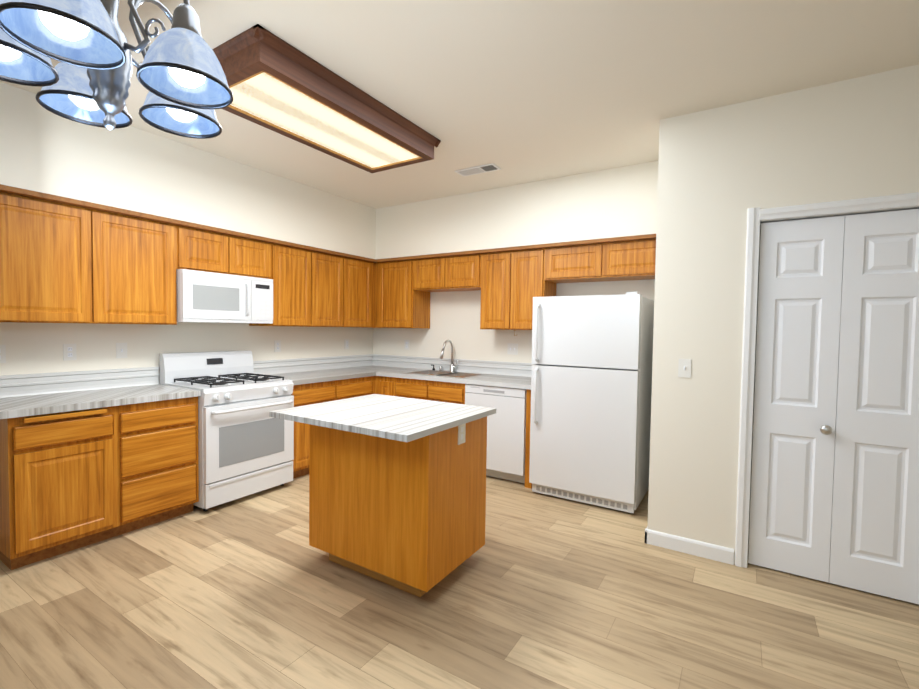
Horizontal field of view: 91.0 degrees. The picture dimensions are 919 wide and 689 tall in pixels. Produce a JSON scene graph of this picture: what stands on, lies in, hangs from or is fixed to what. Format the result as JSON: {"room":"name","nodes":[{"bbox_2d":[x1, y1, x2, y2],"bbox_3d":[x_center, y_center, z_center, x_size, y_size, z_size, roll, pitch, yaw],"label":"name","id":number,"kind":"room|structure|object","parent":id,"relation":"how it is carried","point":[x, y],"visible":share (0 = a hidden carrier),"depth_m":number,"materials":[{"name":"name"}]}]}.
{"room":"kitchen","nodes":[
{"label":"kitchen","id":0,"kind":"room"},
{"bbox_2d":[0,322,372,383],"bbox_3d":[-3.292,-0.110,2.338,0.120,2.743,8.320,2,2,32],"label":"wall","id":1,"kind":"structure","parent":0,"point":[33,348],"depth_m":3.57,"materials":[{"name":"beige paint"}]},
{"bbox_2d":[0,345,5,362],"bbox_3d":[-2.906,0.060,2.844,0.006,0.116,0.072,2,2,32],"label":"electrical outlet","id":2,"kind":"object","parent":1,"relation":"attached to","point":[2,353],"visible":1,"depth_m":2.86,"materials":[{"name":"white plastic"}]},
{"bbox_2d":[63,344,76,360],"bbox_3d":[-2.715,0.052,3.149,0.006,0.116,0.072,2,2,32],"label":"electrical outlet","id":3,"kind":"object","parent":1,"relation":"attached to","point":[69,351],"visible":1,"depth_m":3.15,"materials":[{"name":"white plastic"}]},
{"bbox_2d":[0,188,179,324],"bbox_3d":[-2.553,-0.521,3.055,0.340,0.756,1.057,2,2,32],"label":"upper cabinet","id":4,"kind":"object","parent":1,"relation":"attached to","point":[65,260],"depth_m":2.92,"materials":[{"name":"brown wood"}]},
{"bbox_2d":[116,343,126,357],"bbox_3d":[-2.547,0.045,3.410,0.012,0.116,0.072,2,2,32],"label":"electrical outlet","id":5,"kind":"object","parent":1,"relation":"attached to","point":[121,350],"visible":1,"depth_m":3.41,"materials":[{"name":"white plastic"}]},
{"bbox_2d":[180,224,279,325],"bbox_3d":[-2.059,-0.541,3.841,0.340,0.756,0.939,2,2,32],"label":"upper cabinet","id":6,"kind":"object","parent":1,"relation":"attached to","point":[213,250],"depth_m":3.76,"materials":[{"name":"brown wood"}]},
{"bbox_2d":[176,269,272,323],"bbox_3d":[-2.022,-0.383,3.813,0.440,0.399,0.775,2,2,32],"label":"microwave","id":7,"kind":"object","parent":6,"relation":"attached to","point":[206,297],"visible":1,"depth_m":3.65,"materials":[{"name":"white"}]},
{"bbox_2d":[0,354,534,397],"bbox_3d":[-1.016,0.269,3.569,2.447,0.138,3.587,2,2,32],"label":"backsplash","id":8,"kind":"structure","parent":1,"relation":"attached to","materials":[{"name":"white"}]},
{"bbox_2d":[274,340,280,351],"bbox_3d":[-1.833,0.016,4.555,0.006,0.116,0.072,2,2,32],"label":"electrical outlet","id":9,"kind":"object","parent":1,"relation":"attached to","point":[277,345],"visible":1,"depth_m":4.55,"materials":[{"name":"white plastic"}]},
{"bbox_2d":[280,244,319,326],"bbox_3d":[-1.713,-0.555,4.394,0.340,0.756,0.500,2,2,32],"label":"upper cabinet","id":10,"kind":"object","parent":1,"relation":"attached to","point":[299,267],"depth_m":4.34,"materials":[{"name":"brown wood"}]},
{"bbox_2d":[316,252,347,326],"bbox_3d":[-1.497,-0.563,4.738,0.340,0.756,0.539,2,2,32],"label":"upper cabinet","id":11,"kind":"object","parent":1,"relation":"attached to","point":[332,302],"depth_m":4.70,"materials":[{"name":"brown wood"}]},
{"bbox_2d":[344,339,348,348],"bbox_3d":[-1.334,-0.004,5.351,0.006,0.116,0.072,2,2,32],"label":"electrical outlet","id":12,"kind":"object","parent":1,"relation":"attached to","point":[346,343],"visible":1,"depth_m":5.34,"materials":[{"name":"white plastic"}]},
{"bbox_2d":[348,256,375,327],"bbox_3d":[-1.275,-0.572,5.092,0.340,0.756,0.527,2,2,32],"label":"upper cabinet","id":13,"kind":"object","parent":1,"relation":"attached to","point":[361,273],"depth_m":5.06,"materials":[{"name":"brown wood"}]},
{"bbox_2d":[0,82,376,262],"bbox_3d":[-2.058,-1.227,3.767,0.385,0.573,4.300,2,2,32],"label":"wall","id":14,"kind":"structure","parent":0,"point":[44,150],"depth_m":3.27,"materials":[{"name":"beige paint"}]},
{"bbox_2d":[0,474,918,688],"bbox_3d":[-0.499,1.416,0.554,6.840,0.100,8.440,2,2,32],"label":"floor","id":15,"kind":"structure","parent":0,"point":[535,591],"depth_m":2.19,"materials":[{"name":"brown wood"}]},
{"bbox_2d":[0,388,200,569],"bbox_3d":[-2.437,0.813,3.049,0.626,0.875,1.013,2,2,32],"label":"base cabinet","id":16,"kind":"object","parent":15,"relation":"on","point":[89,457],"depth_m":2.77,"materials":[{"name":"brown wood"}]},
{"bbox_2d":[0,365,530,418],"bbox_3d":[-1.018,0.358,3.572,2.447,0.040,3.587,2,2,32],"label":"countertop","id":17,"kind":"structure","parent":16,"relation":"on","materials":[{"name":"laminate"}]},
{"bbox_2d":[431,340,457,371],"bbox_3d":[-0.213,0.123,4.973,0.346,0.355,0.260,2,2,32],"label":"faucet","id":18,"kind":"object","parent":17,"relation":"on","point":[441,364],"depth_m":5.08,"materials":[{"name":"silver metal"}]},
{"bbox_2d":[406,370,485,377],"bbox_3d":[-0.157,0.403,4.753,0.744,0.193,0.454,2,2,32],"label":"sink","id":19,"kind":"object","parent":17,"relation":"in","point":[440,373],"depth_m":4.87,"materials":[{"name":"silver metal"}]},
{"bbox_2d":[159,350,293,510],"bbox_3d":[-1.891,0.654,3.757,0.734,1.160,0.764,2,2,32],"label":"stove","id":20,"kind":"object","parent":15,"relation":"on","point":[245,444],"visible":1,"depth_m":3.60,"materials":[{"name":"white metal"}]},
{"bbox_2d":[164,384,299,478],"bbox_3d":[-1.942,0.792,3.838,0.626,0.875,0.849,2,2,32],"label":"base cabinet","id":21,"kind":"object","parent":15,"relation":"on","point":[296,388],"depth_m":4.03,"materials":[{"name":"brown wood"}]},
{"bbox_2d":[263,372,343,475],"bbox_3d":[-1.592,0.778,4.396,0.626,0.875,0.572,2,2,32],"label":"base cabinet","id":22,"kind":"object","parent":15,"relation":"on","point":[313,389],"depth_m":4.19,"materials":[{"name":"brown wood"}]},
{"bbox_2d":[304,372,375,398],"bbox_3d":[-1.345,0.768,4.789,0.626,0.875,0.608,2,2,32],"label":"base cabinet","id":23,"kind":"object","parent":15,"relation":"on","point":[356,384],"depth_m":4.66,"materials":[{"name":"brown wood"}]},
{"bbox_2d":[269,394,495,596],"bbox_3d":[-0.418,0.834,2.590,0.960,0.925,0.840,2,2,32],"label":"kitchen island","id":24,"kind":"object","parent":15,"relation":"on","point":[397,491],"visible":1,"depth_m":2.41,"materials":[{"name":"brown wood"}]},
{"bbox_2d":[458,423,465,444],"bbox_3d":[0.013,0.477,2.441,0.006,0.116,0.070,2,2,32],"label":"outlet","id":25,"kind":"object","parent":24,"relation":"attached to","point":[461,428],"depth_m":2.44,"materials":[{"name":"white plastic"}]},
{"bbox_2d":[376,372,483,403],"bbox_3d":[-0.275,0.782,4.866,1.144,0.875,0.626,2,2,32],"label":"base cabinet","id":26,"kind":"object","parent":15,"relation":"on","point":[449,387],"depth_m":4.57,"materials":[{"name":"brown wood"}]},
{"bbox_2d":[465,384,525,483],"bbox_3d":[0.461,0.807,4.375,0.615,0.856,0.582,2,2,32],"label":"dishwasher","id":27,"kind":"object","parent":15,"relation":"on","point":[506,433],"visible":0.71,"depth_m":4.08,"materials":[{"name":"white metal"}]},
{"bbox_2d":[529,292,653,512],"bbox_3d":[1.128,0.423,3.838,0.840,1.665,0.785,2,2,32],"label":"refrigerator","id":28,"kind":"object","parent":15,"relation":"on","point":[591,388],"visible":0.98,"depth_m":3.54,"materials":[{"name":"white metal"}]},
{"bbox_2d":[0,0,918,208],"bbox_3d":[-0.457,-1.425,0.455,6.840,0.100,8.440,2,2,32],"label":"ceiling","id":29,"kind":"structure","parent":0,"point":[517,92],"depth_m":2.31,"materials":[{"name":"beige paint"}]},
{"bbox_2d":[0,0,232,138],"bbox_3d":[-0.840,-0.957,1.081,0.551,0.885,0.558,2,2,32],"label":"chandelier","id":30,"kind":"object","parent":29,"relation":"hanging from","point":[180,76],"visible":1,"depth_m":1.05,"materials":[{"name":"silver metal"}]},
{"bbox_2d":[212,24,440,172],"bbox_3d":[-0.801,-1.390,2.809,0.664,0.137,1.444,2,2,32],"label":"ceiling light","id":31,"kind":"object","parent":29,"relation":"hanging from","point":[279,85],"visible":0.83,"depth_m":2.56,"materials":[{"name":"brown wood"}]},
{"bbox_2d":[455,163,500,176],"bbox_3d":[0.154,-1.476,3.831,0.370,0.009,0.150,2,2,32],"label":"ceiling vent","id":32,"kind":"object","parent":29,"relation":"in","point":[478,169],"visible":1,"depth_m":3.82,"materials":[{"name":"white metal"}]},
{"bbox_2d":[373,279,654,362],"bbox_3d":[1.783,-0.092,3.996,6.720,2.743,0.120,2,2,32],"label":"wall","id":33,"kind":"structure","parent":0,"point":[455,317],"depth_m":4.99,"materials":[{"name":"beige paint"}]},
{"bbox_2d":[404,340,408,349],"bbox_3d":[-0.634,0.003,5.439,0.072,0.116,0.006,2,2,32],"label":"electrical outlet","id":34,"kind":"object","parent":33,"relation":"attached to","point":[406,344],"visible":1,"depth_m":5.44,"materials":[{"name":"white plastic"}]},
{"bbox_2d":[507,343,517,354],"bbox_3d":[0.550,0.047,4.694,0.118,0.116,0.012,2,2,32],"label":"light switch","id":35,"kind":"object","parent":33,"relation":"attached to","point":[512,348],"visible":1,"depth_m":4.70,"materials":[{"name":"white plastic"}]},
{"bbox_2d":[476,244,559,329],"bbox_3d":[0.577,-0.523,4.467,0.670,0.756,0.340,2,2,32],"label":"upper cabinet","id":36,"kind":"object","parent":33,"relation":"attached to","point":[510,278],"depth_m":4.30,"materials":[{"name":"brown wood"}]},
{"bbox_2d":[376,161,657,258],"bbox_3d":[0.458,-1.215,4.500,3.090,0.573,0.385,2,2,32],"label":"wall","id":37,"kind":"structure","parent":0,"point":[620,201],"depth_m":4.16,"materials":[{"name":"beige paint"}]},
{"bbox_2d":[648,64,918,563],"bbox_3d":[2.609,-0.016,2.152,3.120,2.743,0.110,2,2,32],"label":"wall","id":38,"kind":"structure","parent":0,"point":[722,170],"depth_m":2.70,"materials":[{"name":"beige paint"}]},
{"bbox_2d":[678,359,691,377],"bbox_3d":[1.412,0.149,2.834,0.072,0.116,0.012,2,2,32],"label":"light switch","id":39,"kind":"object","parent":38,"relation":"attached to","point":[684,368],"visible":1,"depth_m":2.83,"materials":[{"name":"white plastic"}]},
{"bbox_2d":[644,526,733,564],"bbox_3d":[1.542,1.265,3.017,0.502,0.092,0.414,2,2,32],"label":"baseboard","id":40,"kind":"structure","parent":38,"relation":"attached to","point":[695,547],"depth_m":2.83,"materials":[{"name":"white wood"}]},
{"bbox_2d":[735,192,918,567],"bbox_3d":[2.074,0.278,2.484,0.894,2.117,0.128,2,2,32],"label":"door frame","id":41,"kind":"structure","parent":38,"relation":"attached to","point":[757,217],"depth_m":2.63,"materials":[{"name":"white wood"}]},
{"bbox_2d":[748,209,918,603],"bbox_3d":[2.060,0.314,2.464,0.756,2.022,0.092,2,2,32],"label":"bifold door","id":42,"kind":"structure","parent":38,"relation":"in","point":[834,498],"depth_m":2.47,"materials":[{"name":"white wood"}]}
]}

